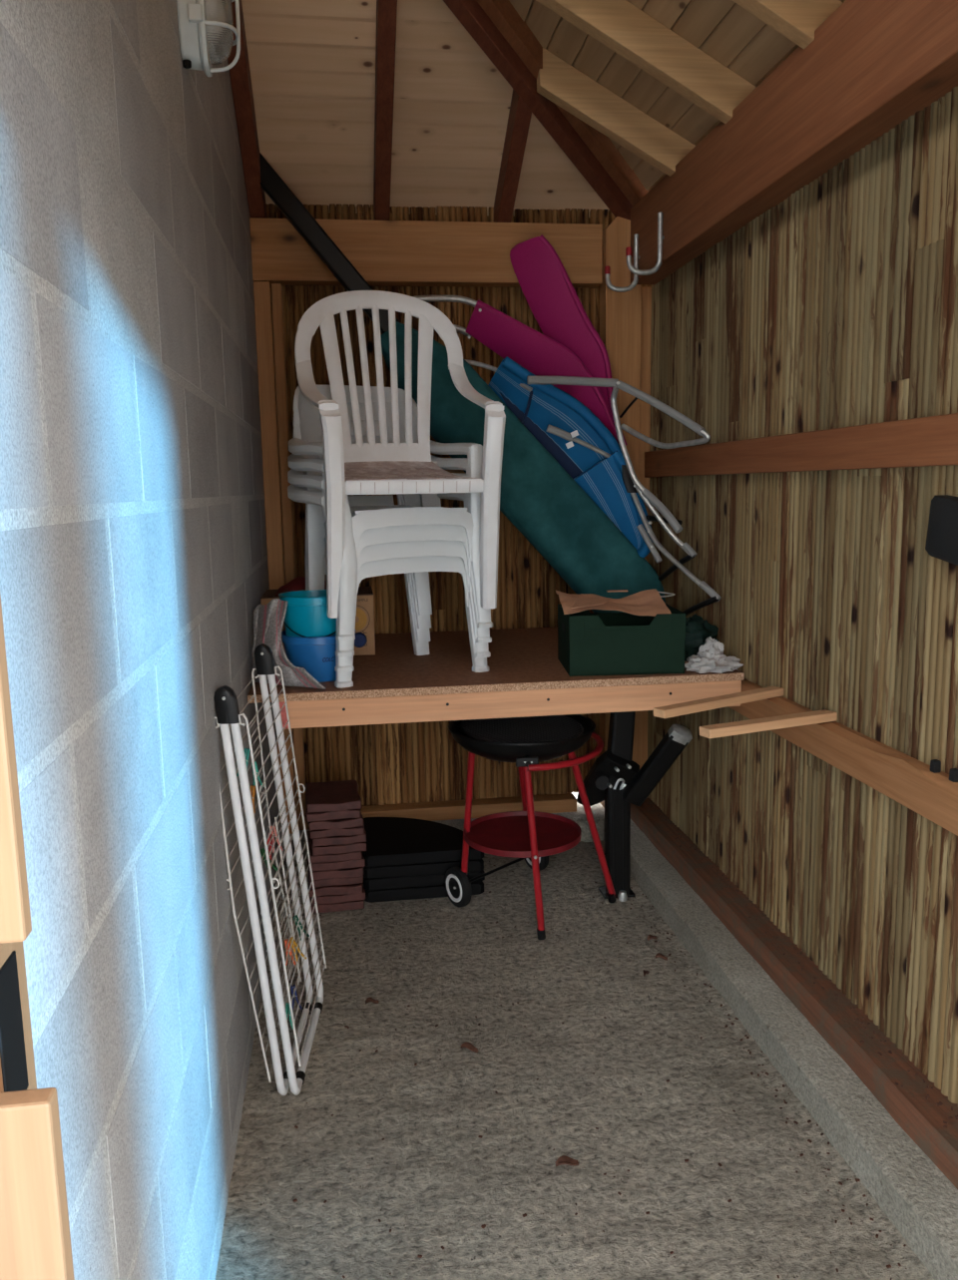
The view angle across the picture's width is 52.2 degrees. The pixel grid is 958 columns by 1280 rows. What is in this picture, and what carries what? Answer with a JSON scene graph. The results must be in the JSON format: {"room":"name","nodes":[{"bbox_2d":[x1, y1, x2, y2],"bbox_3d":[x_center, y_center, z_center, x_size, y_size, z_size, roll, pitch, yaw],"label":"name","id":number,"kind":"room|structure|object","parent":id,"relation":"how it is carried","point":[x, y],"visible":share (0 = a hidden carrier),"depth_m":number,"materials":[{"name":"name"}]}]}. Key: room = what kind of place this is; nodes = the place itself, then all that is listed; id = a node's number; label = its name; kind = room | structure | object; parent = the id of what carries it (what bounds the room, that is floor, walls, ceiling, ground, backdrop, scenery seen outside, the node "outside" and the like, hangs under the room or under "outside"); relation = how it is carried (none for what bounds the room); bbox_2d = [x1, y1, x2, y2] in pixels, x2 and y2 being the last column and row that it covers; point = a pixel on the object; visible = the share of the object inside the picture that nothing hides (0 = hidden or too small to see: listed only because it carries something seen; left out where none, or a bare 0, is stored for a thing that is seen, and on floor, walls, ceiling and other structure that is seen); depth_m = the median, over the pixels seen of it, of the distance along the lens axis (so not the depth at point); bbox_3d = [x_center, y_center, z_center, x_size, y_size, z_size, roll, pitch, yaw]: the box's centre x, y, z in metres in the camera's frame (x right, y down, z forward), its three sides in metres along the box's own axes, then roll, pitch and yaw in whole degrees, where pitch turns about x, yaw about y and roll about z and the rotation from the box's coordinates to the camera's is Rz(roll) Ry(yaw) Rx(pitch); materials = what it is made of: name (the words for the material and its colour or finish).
{"room":"storage shed","nodes":[
{"label":"storage shed","id":0,"kind":"room"},
{"bbox_2d":[0,0,281,1279],"bbox_3d":[-0.745,-0.397,2.306,0.209,3.300,3.840,-2,9,-8],"label":"wall","id":1,"kind":"structure","parent":0,"point":[134,569],"depth_m":1.42,"materials":[{"name":"concrete"}]},
{"bbox_2d":[176,0,240,76],"bbox_3d":[-0.595,-1.390,2.165,0.127,0.254,0.140,-2,9,-8],"label":"light","id":2,"kind":"object","parent":1,"relation":"attached to","point":[207,29],"visible":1,"depth_m":2.13,"materials":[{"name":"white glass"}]},
{"bbox_2d":[266,203,643,806],"bbox_3d":[-0.079,-0.511,4.193,1.680,2.580,0.135,-2,9,-8],"label":"wall","id":3,"kind":"structure","parent":0,"point":[407,762],"depth_m":4.24,"materials":[{"name":"brown wood"}]},
{"bbox_2d":[297,793,576,829],"bbox_3d":[-0.177,0.754,4.320,1.230,0.060,0.090,-2,9,-8],"label":"beam","id":4,"kind":"structure","parent":3,"relation":"attached to","point":[565,802],"depth_m":4.30,"materials":[{"name":"brown wood"}]},
{"bbox_2d":[271,283,307,830],"bbox_3d":[-0.787,-0.300,4.075,0.040,2.265,0.055,-2,9,-8],"label":"stud","id":5,"kind":"object","parent":4,"relation":"on","point":[276,288],"visible":0.67,"depth_m":3.98,"materials":[{"name":"brown wood"}]},
{"bbox_2d":[249,217,602,288],"bbox_3d":[-0.206,-1.557,3.945,1.425,0.233,0.090,-2,9,-8],"label":"tie beam","id":6,"kind":"structure","parent":5,"relation":"on","point":[384,252],"depth_m":3.90,"materials":[{"name":"brown wood"}]},
{"bbox_2d":[281,802,604,860],"bbox_3d":[-0.031,0.851,4.385,1.700,0.127,0.261,-2,9,-8],"label":"trim","id":7,"kind":"structure","parent":3,"relation":"attached to","point":[579,816],"depth_m":4.33,"materials":[{"name":"concrete"}]},
{"bbox_2d":[253,281,297,834],"bbox_3d":[-0.838,-0.295,4.050,0.064,2.265,0.090,-2,9,-8],"label":"stud","id":8,"kind":"object","parent":7,"relation":"on","point":[261,290],"depth_m":3.93,"materials":[{"name":"brown wood"}]},
{"bbox_2d":[247,627,744,729],"bbox_3d":[0.000,0.104,3.627,1.567,0.112,1.169,-2,9,-8],"label":"shelf","id":9,"kind":"object","parent":3,"relation":"attached to","point":[526,676],"visible":0.8,"depth_m":3.11,"materials":[{"name":"brown wood"}]},
{"bbox_2d":[251,598,326,689],"bbox_3d":[-0.625,0.008,3.031,0.339,0.268,0.097,7,12,42],"label":"towel","id":10,"kind":"object","parent":9,"relation":"on","point":[268,620],"visible":0.81,"depth_m":3.01,"materials":[{"name":"grey fabric"}]},
{"bbox_2d":[260,586,375,655],"bbox_3d":[-0.607,-0.071,3.724,0.405,0.226,0.301,-2,9,-8],"label":"cardboard box","id":11,"kind":"object","parent":9,"relation":"on","point":[364,618],"visible":0.23,"depth_m":3.60,"materials":[{"name":"brown cardboard"}]},
{"bbox_2d":[275,576,326,596],"bbox_3d":[-0.637,-0.210,3.699,0.253,0.055,0.243,-2,9,-8],"label":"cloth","id":12,"kind":"object","parent":11,"relation":"on","point":[298,584],"visible":0.47,"depth_m":3.61,"materials":[{"name":"red fabric"}]},
{"bbox_2d":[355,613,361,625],"bbox_3d":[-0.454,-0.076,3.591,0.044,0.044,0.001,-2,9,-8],"label":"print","id":13,"kind":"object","parent":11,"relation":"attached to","point":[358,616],"depth_m":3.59},
{"bbox_2d":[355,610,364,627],"bbox_3d":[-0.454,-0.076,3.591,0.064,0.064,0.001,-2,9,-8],"label":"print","id":14,"kind":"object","parent":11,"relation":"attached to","point":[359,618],"depth_m":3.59},
{"bbox_2d":[355,607,367,630],"bbox_3d":[-0.454,-0.076,3.591,0.084,0.084,0.001,-2,9,-8],"label":"print","id":15,"kind":"object","parent":11,"relation":"attached to","point":[361,613],"depth_m":3.59},
{"bbox_2d":[281,630,367,682],"bbox_3d":[-0.524,0.046,3.207,0.244,0.150,0.244,7,12,40],"label":"bucket","id":16,"kind":"object","parent":9,"relation":"on","point":[315,654],"visible":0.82,"depth_m":3.11,"materials":[{"name":"blue plastic"}]},
{"bbox_2d":[278,589,336,638],"bbox_3d":[-0.530,-0.070,3.188,0.236,0.165,0.237,-2,9,-8],"label":"bucket","id":17,"kind":"object","parent":16,"relation":"in","point":[305,615],"visible":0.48,"depth_m":3.09,"materials":[{"name":"teal plastic"}]},
{"bbox_2d":[287,484,489,687],"bbox_3d":[-0.349,-0.322,3.359,0.578,0.825,0.637,-6,10,-26],"label":"plastic chair","id":18,"kind":"object","parent":9,"relation":"on","point":[404,566],"visible":0.32,"depth_m":3.16,"materials":[{"name":"white plastic"}]},
{"bbox_2d":[287,419,490,672],"bbox_3d":[-0.345,-0.371,3.341,0.578,0.825,0.637,-6,10,-26],"label":"plastic chair","id":19,"kind":"object","parent":18,"relation":"on","point":[407,549],"visible":0.27,"depth_m":3.10,"materials":[{"name":"white plastic"}]},
{"bbox_2d":[287,402,491,656],"bbox_3d":[-0.341,-0.419,3.324,0.578,0.825,0.637,-6,10,-26],"label":"plastic chair","id":20,"kind":"object","parent":19,"relation":"on","point":[405,533],"visible":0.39,"depth_m":3.12,"materials":[{"name":"white plastic"}]},
{"bbox_2d":[288,384,492,640],"bbox_3d":[-0.337,-0.468,3.306,0.578,0.825,0.637,-6,10,-26],"label":"plastic chair","id":21,"kind":"object","parent":20,"relation":"on","point":[358,519],"visible":0.52,"depth_m":3.20,"materials":[{"name":"white plastic"}]},
{"bbox_2d":[294,290,505,618],"bbox_3d":[-0.273,-0.635,3.188,0.587,1.057,0.590,-4,9,-18],"label":"plastic chair","id":22,"kind":"object","parent":21,"relation":"on","point":[357,468],"visible":0.98,"depth_m":3.27,"materials":[{"name":"white plastic"}]},
{"bbox_2d":[259,152,665,613],"bbox_3d":[-0.088,-0.928,3.693,1.594,1.848,0.205,-1,9,3],"label":"parasol","id":23,"kind":"object","parent":9,"relation":"on","point":[539,497],"visible":0.6,"depth_m":3.67,"materials":[{"name":"teal fabric"}]},
{"bbox_2d":[412,234,627,445],"bbox_3d":[0.155,-1.163,3.861,0.880,0.832,0.190,-2,9,-8],"label":"sun lounger","id":24,"kind":"object","parent":23,"relation":"on","point":[570,345],"visible":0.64,"depth_m":3.85,"materials":[{"name":"fabric"}]},
{"bbox_2d":[464,356,721,616],"bbox_3d":[0.453,-0.563,3.709,1.000,1.013,0.382,3,10,25],"label":"reclining chair","id":25,"kind":"object","parent":9,"relation":"on","point":[578,440],"visible":0.94,"depth_m":3.68,"materials":[{"name":"blue fabric"}]},
{"bbox_2d":[487,357,610,471],"bbox_3d":[0.291,-0.784,3.782,0.515,0.585,0.186,-2,9,-8],"label":"cushion","id":26,"kind":"object","parent":25,"relation":"on","point":[537,406],"depth_m":3.72,"materials":[{"name":"blue fabric"}]},
{"bbox_2d":[573,449,642,549],"bbox_3d":[0.499,-0.514,3.750,0.302,0.418,0.146,-2,9,-8],"label":"seat cushion","id":27,"kind":"object","parent":25,"relation":"on","point":[601,478],"depth_m":3.72,"materials":[{"name":"blue fabric"}]},
{"bbox_2d":[557,602,685,676],"bbox_3d":[0.470,-0.009,3.296,0.374,0.195,0.333,-1,9,-2],"label":"storage box","id":28,"kind":"object","parent":9,"relation":"on","point":[611,643],"visible":0.83,"depth_m":3.14,"materials":[{"name":"green plastic"}]},
{"bbox_2d":[555,588,670,616],"bbox_3d":[0.444,-0.121,3.254,0.350,0.071,0.300,-1,9,-2],"label":"wrapping paper","id":29,"kind":"object","parent":28,"relation":"in","point":[648,602],"visible":0.98,"depth_m":3.22,"materials":[{"name":"brown paper"}]},
{"bbox_2d":[658,591,674,597],"bbox_3d":[0.656,-0.167,3.531,0.103,0.024,0.027,1,9,14],"label":"wire loop","id":30,"kind":"object","parent":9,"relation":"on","point":[670,594],"visible":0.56,"depth_m":3.52,"materials":[{"name":"metal"}]},
{"bbox_2d":[684,613,718,661],"bbox_3d":[0.751,-0.012,3.425,0.201,0.149,0.198,-2,9,-8],"label":"plastic bag","id":31,"kind":"object","parent":9,"relation":"on","point":[697,630],"visible":0.39,"depth_m":3.35,"materials":[{"name":"green plastic"}]},
{"bbox_2d":[684,636,743,673],"bbox_3d":[0.757,0.046,3.186,0.201,0.109,0.153,-2,9,-8],"label":"rag","id":32,"kind":"object","parent":9,"relation":"on","point":[710,657],"visible":1,"depth_m":3.16,"materials":[{"name":"white fabric"}]},
{"bbox_2d":[227,0,846,222],"bbox_3d":[0.359,-1.763,1.389,2.020,1.213,5.850,-2,9,-8],"label":"ceiling","id":33,"kind":"structure","parent":0,"point":[505,106],"depth_m":3.36,"materials":[{"name":"beige wood"}]},
{"bbox_2d":[215,840,933,1279],"bbox_3d":[0.112,1.191,2.446,1.500,0.018,4.000,-2,9,-8],"label":"floor","id":34,"kind":"structure","parent":0,"point":[431,1180],"depth_m":2.41,"materials":[{"name":"concrete"}]},
{"bbox_2d":[214,643,326,1095],"bbox_3d":[-0.552,0.603,2.627,0.170,1.120,0.612,-1,9,-1],"label":"drying rack","id":35,"kind":"object","parent":34,"relation":"on","point":[225,699],"visible":0.98,"depth_m":2.50,"materials":[{"name":"white metal"}]},
{"bbox_2d":[236,748,249,777],"bbox_3d":[-0.607,0.317,2.514,0.038,0.077,0.015,-5,10,-25],"label":"peg","id":36,"kind":"object","parent":35,"relation":"attached to","point":[246,753],"visible":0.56,"depth_m":2.51,"materials":[{"name":"plastic"}]},
{"bbox_2d":[250,785,255,813],"bbox_3d":[-0.613,0.426,2.616,0.034,0.076,0.015,-1,9,2],"label":"peg","id":37,"kind":"object","parent":35,"relation":"attached to","point":[252,787],"visible":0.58,"depth_m":2.61,"materials":[{"name":"plastic"}]},
{"bbox_2d":[251,761,263,787],"bbox_3d":[-0.601,0.366,2.650,0.029,0.076,0.015,-5,10,-26],"label":"peg","id":38,"kind":"object","parent":35,"relation":"attached to","point":[255,764],"visible":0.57,"depth_m":2.64,"materials":[{"name":"plastic"}]},
{"bbox_2d":[261,833,272,859],"bbox_3d":[-0.589,0.577,2.720,0.038,0.077,0.015,-5,10,-25],"label":"peg","id":39,"kind":"object","parent":35,"relation":"attached to","point":[267,842],"visible":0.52,"depth_m":2.72,"materials":[{"name":"plastic"}]},
{"bbox_2d":[260,848,277,870],"bbox_3d":[-0.572,0.604,2.664,0.051,0.076,0.015,1,9,10],"label":"peg","id":40,"kind":"object","parent":35,"relation":"attached to","point":[262,850],"visible":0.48,"depth_m":2.66,"materials":[{"name":"plastic"}]},
{"bbox_2d":[270,825,283,853],"bbox_3d":[-0.550,0.541,2.662,0.031,0.076,0.015,-3,9,-13],"label":"peg","id":41,"kind":"object","parent":35,"relation":"attached to","point":[273,829],"visible":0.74,"depth_m":2.66,"materials":[{"name":"plastic"}]},
{"bbox_2d":[285,1002,293,1029],"bbox_3d":[-0.531,1.047,2.721,0.030,0.075,0.015,-2,9,-9],"label":"peg","id":42,"kind":"object","parent":35,"relation":"attached to","point":[287,1009],"visible":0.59,"depth_m":2.72,"materials":[{"name":"plastic"}]},
{"bbox_2d":[284,938,296,965],"bbox_3d":[-0.528,0.874,2.735,0.029,0.076,0.015,0,9,4],"label":"peg","id":43,"kind":"object","parent":35,"relation":"attached to","point":[285,940],"visible":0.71,"depth_m":2.73,"materials":[{"name":"plastic"}]},
{"bbox_2d":[290,984,302,1011],"bbox_3d":[-0.516,1.010,2.760,0.029,0.076,0.015,-3,9,-14],"label":"peg","id":44,"kind":"object","parent":35,"relation":"attached to","point":[291,989],"visible":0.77,"depth_m":2.75,"materials":[{"name":"plastic"}]},
{"bbox_2d":[289,936,306,962],"bbox_3d":[-0.512,0.874,2.758,0.048,0.076,0.015,-1,9,0],"label":"peg","id":45,"kind":"object","parent":35,"relation":"attached to","point":[290,939],"visible":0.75,"depth_m":2.75,"materials":[{"name":"plastic"}]},
{"bbox_2d":[292,914,309,940],"bbox_3d":[-0.519,0.840,2.854,0.045,0.077,0.015,-2,9,-3],"label":"peg","id":46,"kind":"object","parent":35,"relation":"attached to","point":[293,917],"visible":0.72,"depth_m":2.85,"materials":[{"name":"plastic"}]},
{"bbox_2d":[308,881,364,913],"bbox_3d":[-0.555,0.973,3.769,0.202,0.035,0.284,-3,9,-12],"label":"slab","id":47,"kind":"object","parent":34,"relation":"on","point":[351,905],"visible":0.3,"depth_m":3.64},
{"bbox_2d":[311,885,365,904],"bbox_3d":[-0.551,0.941,3.767,0.202,0.034,0.283,-3,9,-11],"label":"slab","id":48,"kind":"object","parent":47,"relation":"on","point":[328,899],"visible":0.32,"depth_m":3.63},
{"bbox_2d":[308,874,362,897],"bbox_3d":[-0.553,0.909,3.756,0.202,0.037,0.283,-3,9,-10],"label":"slab","id":49,"kind":"object","parent":48,"relation":"on","point":[353,888],"visible":0.32,"depth_m":3.62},
{"bbox_2d":[307,858,363,888],"bbox_3d":[-0.557,0.877,3.760,0.202,0.033,0.283,-3,9,-12],"label":"slab","id":50,"kind":"object","parent":49,"relation":"on","point":[353,880],"visible":0.32,"depth_m":3.62,"materials":[{"name":"brown stone"}]},
{"bbox_2d":[309,866,363,880],"bbox_3d":[-0.550,0.845,3.749,0.202,0.036,0.282,-3,9,-9],"label":"slab","id":51,"kind":"object","parent":50,"relation":"on","point":[358,871],"visible":0.29,"depth_m":3.61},
{"bbox_2d":[310,853,364,871],"bbox_3d":[-0.550,0.813,3.747,0.202,0.035,0.284,-3,9,-11],"label":"slab","id":52,"kind":"object","parent":51,"relation":"on","point":[323,866],"visible":0.33,"depth_m":3.61,"materials":[{"name":"brown stone"}]},
{"bbox_2d":[306,831,361,862],"bbox_3d":[-0.558,0.782,3.737,0.202,0.033,0.284,-3,9,-10],"label":"slab","id":53,"kind":"object","parent":52,"relation":"on","point":[352,855],"visible":0.31,"depth_m":3.61,"materials":[{"name":"brown stone"}]},
{"bbox_2d":[310,839,366,854],"bbox_3d":[-0.540,0.749,3.734,0.202,0.036,0.282,-3,9,-10],"label":"slab","id":54,"kind":"object","parent":53,"relation":"on","point":[361,846],"visible":0.4,"depth_m":3.60,"materials":[{"name":"brown stone"}]},
{"bbox_2d":[311,830,366,847],"bbox_3d":[-0.542,0.717,3.728,0.202,0.033,0.284,-3,9,-11],"label":"slab","id":55,"kind":"object","parent":54,"relation":"on","point":[332,840],"visible":0.37,"depth_m":3.60,"materials":[{"name":"brown stone"}]},
{"bbox_2d":[309,809,364,839],"bbox_3d":[-0.544,0.686,3.725,0.202,0.033,0.283,-3,9,-10],"label":"slab","id":56,"kind":"object","parent":55,"relation":"on","point":[359,830],"visible":0.28,"depth_m":3.59,"materials":[{"name":"brown stone"}]},
{"bbox_2d":[305,804,363,831],"bbox_3d":[-0.553,0.655,3.716,0.202,0.037,0.281,-3,9,-12],"label":"slab","id":57,"kind":"object","parent":56,"relation":"on","point":[346,822],"visible":0.35,"depth_m":3.58,"materials":[{"name":"brown stone"}]},
{"bbox_2d":[305,807,360,822],"bbox_3d":[-0.556,0.622,3.715,0.202,0.037,0.283,-3,9,-10],"label":"slab","id":58,"kind":"object","parent":57,"relation":"on","point":[353,813],"visible":0.37,"depth_m":3.58,"materials":[{"name":"brown stone"}]},
{"bbox_2d":[305,779,361,813],"bbox_3d":[-0.556,0.590,3.711,0.202,0.036,0.282,-3,9,-10],"label":"slab","id":59,"kind":"object","parent":58,"relation":"on","point":[327,796],"visible":1,"depth_m":3.65,"materials":[{"name":"brown stone"}]},
{"bbox_2d":[365,997,378,1004],"bbox_3d":[-0.327,1.104,2.983,0.040,0.022,0.021,-4,9,-19],"label":"dead leaf","id":60,"kind":"object","parent":34,"relation":"on","point":[367,1000],"visible":1,"depth_m":2.98,"materials":[{"name":"brown plant"}]},
{"bbox_2d":[363,877,483,902],"bbox_3d":[-0.238,0.932,3.956,0.462,0.044,0.462,-2,9,-8],"label":"weight","id":61,"kind":"object","parent":34,"relation":"on","point":[427,892],"visible":0.21,"depth_m":3.72,"materials":[{"name":"black plastic"}]},
{"bbox_2d":[361,851,484,890],"bbox_3d":[-0.238,0.887,3.955,0.462,0.044,0.462,-2,9,-8],"label":"weight","id":62,"kind":"object","parent":61,"relation":"on","point":[428,880],"visible":0.2,"depth_m":3.72,"materials":[{"name":"black plastic"}]},
{"bbox_2d":[362,851,483,878],"bbox_3d":[-0.237,0.842,3.946,0.462,0.044,0.462,-2,9,-7],"label":"weight","id":63,"kind":"object","parent":62,"relation":"on","point":[439,868],"visible":0.23,"depth_m":3.72,"materials":[{"name":"black plastic"}]},
{"bbox_2d":[363,817,483,866],"bbox_3d":[-0.239,0.796,3.946,0.462,0.044,0.462,-2,9,-8],"label":"weight","id":64,"kind":"object","parent":63,"relation":"on","point":[390,841],"visible":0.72,"depth_m":3.82,"materials":[{"name":"black plastic"}]},
{"bbox_2d":[459,1042,477,1052],"bbox_3d":[-0.027,1.137,2.724,0.048,0.022,0.025,1,9,15],"label":"dead leaf","id":65,"kind":"object","parent":34,"relation":"on","point":[468,1046],"visible":1,"depth_m":2.73,"materials":[{"name":"brown plant"}]},
{"bbox_2d":[443,714,615,939],"bbox_3d":[0.191,0.605,3.570,0.602,0.804,0.646,7,12,42],"label":"barbecue","id":66,"kind":"object","parent":34,"relation":"on","point":[531,835],"visible":0.88,"depth_m":3.46,"materials":[{"name":"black metal"}]},
{"bbox_2d":[447,714,595,762],"bbox_3d":[0.152,0.358,3.478,0.522,0.118,0.522,-2,9,-8],"label":"bowl","id":67,"kind":"object","parent":66,"relation":"on","point":[546,737],"depth_m":3.36,"materials":[{"name":"black metal"}]},
{"bbox_2d":[463,811,581,857],"bbox_3d":[0.158,0.701,3.541,0.424,0.026,0.424,-2,9,-8],"label":"tray","id":68,"kind":"object","parent":66,"relation":"on","point":[503,834],"depth_m":3.53,"materials":[{"name":"red metal"}]},
{"bbox_2d":[555,1155,578,1167],"bbox_3d":[0.204,1.207,2.257,0.055,0.022,0.028,-3,9,-13],"label":"dead leaf","id":69,"kind":"object","parent":34,"relation":"on","point":[563,1159],"visible":1,"depth_m":2.26,"materials":[{"name":"brown plant"}]},
{"bbox_2d":[279,804,957,1279],"bbox_3d":[0.173,1.048,2.799,1.589,0.183,2.891,-2,9,-8],"label":"leaf litter","id":70,"kind":"object","parent":34,"relation":"on","point":[483,1226],"visible":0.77,"depth_m":2.49,"materials":[{"name":"brown plant"}]},
{"bbox_2d":[576,711,692,901],"bbox_3d":[0.547,0.580,3.590,0.221,0.825,0.453,-7,11,-35],"label":"stand","id":71,"kind":"object","parent":34,"relation":"on","point":[614,777],"visible":0.92,"depth_m":3.57,"materials":[{"name":"metal"}]},
{"bbox_2d":[647,934,657,940],"bbox_3d":[0.598,1.026,3.367,0.045,0.022,0.023,-8,11,-36],"label":"dead leaf","id":72,"kind":"object","parent":34,"relation":"on","point":[649,937],"visible":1,"depth_m":3.36,"materials":[{"name":"brown plant"}]},
{"bbox_2d":[655,952,667,960],"bbox_3d":[0.602,1.048,3.228,0.040,0.022,0.021,0,9,4],"label":"dead leaf","id":73,"kind":"object","parent":34,"relation":"on","point":[658,955],"visible":1,"depth_m":3.23,"materials":[{"name":"brown plant"}]},
{"bbox_2d":[643,86,957,1103],"bbox_3d":[0.996,-0.114,2.554,0.138,2.300,3.760,-2,9,-8],"label":"wall","id":74,"kind":"structure","parent":0,"point":[814,345],"depth_m":2.61,"materials":[{"name":"brown wood"}]},
{"bbox_2d":[637,286,651,769],"bbox_3d":[0.709,-0.390,4.258,0.064,2.190,0.070,-2,9,-8],"label":"stud","id":75,"kind":"object","parent":74,"relation":"attached to","point":[645,297],"visible":0.23,"depth_m":4.13,"materials":[{"name":"brown wood"}]},
{"bbox_2d":[653,686,783,718],"bbox_3d":[0.707,0.179,2.854,0.493,0.026,0.047,-7,11,-33],"label":"batten","id":76,"kind":"object","parent":74,"relation":"attached to","point":[687,707],"visible":1,"depth_m":2.82,"materials":[{"name":"brown wood"}]},
{"bbox_2d":[699,709,837,738],"bbox_3d":[0.768,0.221,2.583,0.416,0.026,0.047,-5,10,-23],"label":"batten","id":77,"kind":"object","parent":74,"relation":"attached to","point":[817,716],"visible":1,"depth_m":2.56,"materials":[{"name":"brown wood"}]},
{"bbox_2d":[601,813,957,1279],"bbox_3d":[0.936,1.118,2.550,0.274,0.130,3.800,-2,9,-8],"label":"curb","id":78,"kind":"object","parent":74,"relation":"attached to","point":[921,1202],"depth_m":2.44,"materials":[{"name":"concrete"}]},
{"bbox_2d":[630,0,957,284],"bbox_3d":[0.918,-1.341,2.296,0.135,0.293,3.445,-2,9,-8],"label":"wall plate","id":79,"kind":"object","parent":74,"relation":"on","point":[870,66],"visible":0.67,"depth_m":2.49,"materials":[{"name":"brown wood"}]},
{"bbox_2d":[604,233,639,292],"bbox_3d":[0.565,-1.486,3.858,0.139,0.215,0.023,-1,9,1],"label":"hook","id":80,"kind":"object","parent":79,"relation":"attached to","point":[633,284],"visible":0.99,"depth_m":3.86,"materials":[{"name":"metal"}]},
{"bbox_2d":[625,212,664,275],"bbox_3d":[0.606,-1.444,3.569,0.139,0.215,0.023,-1,9,1],"label":"hook","id":81,"kind":"object","parent":79,"relation":"attached to","point":[660,236],"visible":1,"depth_m":3.57,"materials":[{"name":"metal"}]},
{"bbox_2d":[630,798,957,1189],"bbox_3d":[0.953,1.002,2.668,0.118,0.074,3.460,-2,9,-8],"label":"wooden beam","id":82,"kind":"structure","parent":74,"relation":"attached to","point":[920,1117],"depth_m":2.63,"materials":[{"name":"brown wood"}]},
{"bbox_2d":[599,216,641,808],"bbox_3d":[0.603,-0.494,4.197,0.150,2.500,0.100,-2,9,-8],"label":"post","id":83,"kind":"object","parent":82,"relation":"on","point":[620,312],"visible":0.36,"depth_m":4.03,"materials":[{"name":"brown wood"}]},
{"bbox_2d":[928,759,940,773],"bbox_3d":[1.014,0.280,2.172,0.017,0.027,0.017,-2,9,-8],"label":"cap","id":84,"kind":"object","parent":74,"relation":"on","point":[935,764],"visible":1,"depth_m":2.17,"materials":[{"name":"black plastic"}]},
{"bbox_2d":[924,494,957,565],"bbox_3d":[0.999,-0.298,2.007,0.052,0.292,0.207,-2,9,-8],"label":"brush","id":85,"kind":"object","parent":74,"relation":"hanging from","point":[942,531],"visible":1,"depth_m":2.05,"materials":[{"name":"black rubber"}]},
{"bbox_2d":[948,768,957,782],"bbox_3d":[1.023,0.290,2.103,0.017,0.027,0.017,-2,9,-8],"label":"cap","id":86,"kind":"object","parent":74,"relation":"on","point":[953,772],"visible":1,"depth_m":2.10,"materials":[{"name":"black plastic"}]},
{"bbox_3d":[0.361,-0.026,0.609,1.920,3.050,0.100,-2,9,-8],"label":"wall","id":87,"kind":"structure","parent":0,"visible":0},
{"bbox_2d":[0,594,74,1279],"bbox_3d":[0.098,0.394,0.610,1.245,2.130,0.170,-2,9,-8],"label":"door","id":88,"kind":"structure","parent":87,"relation":"in","point":[35,1236],"depth_m":0.49,"materials":[{"name":"brown wood"}]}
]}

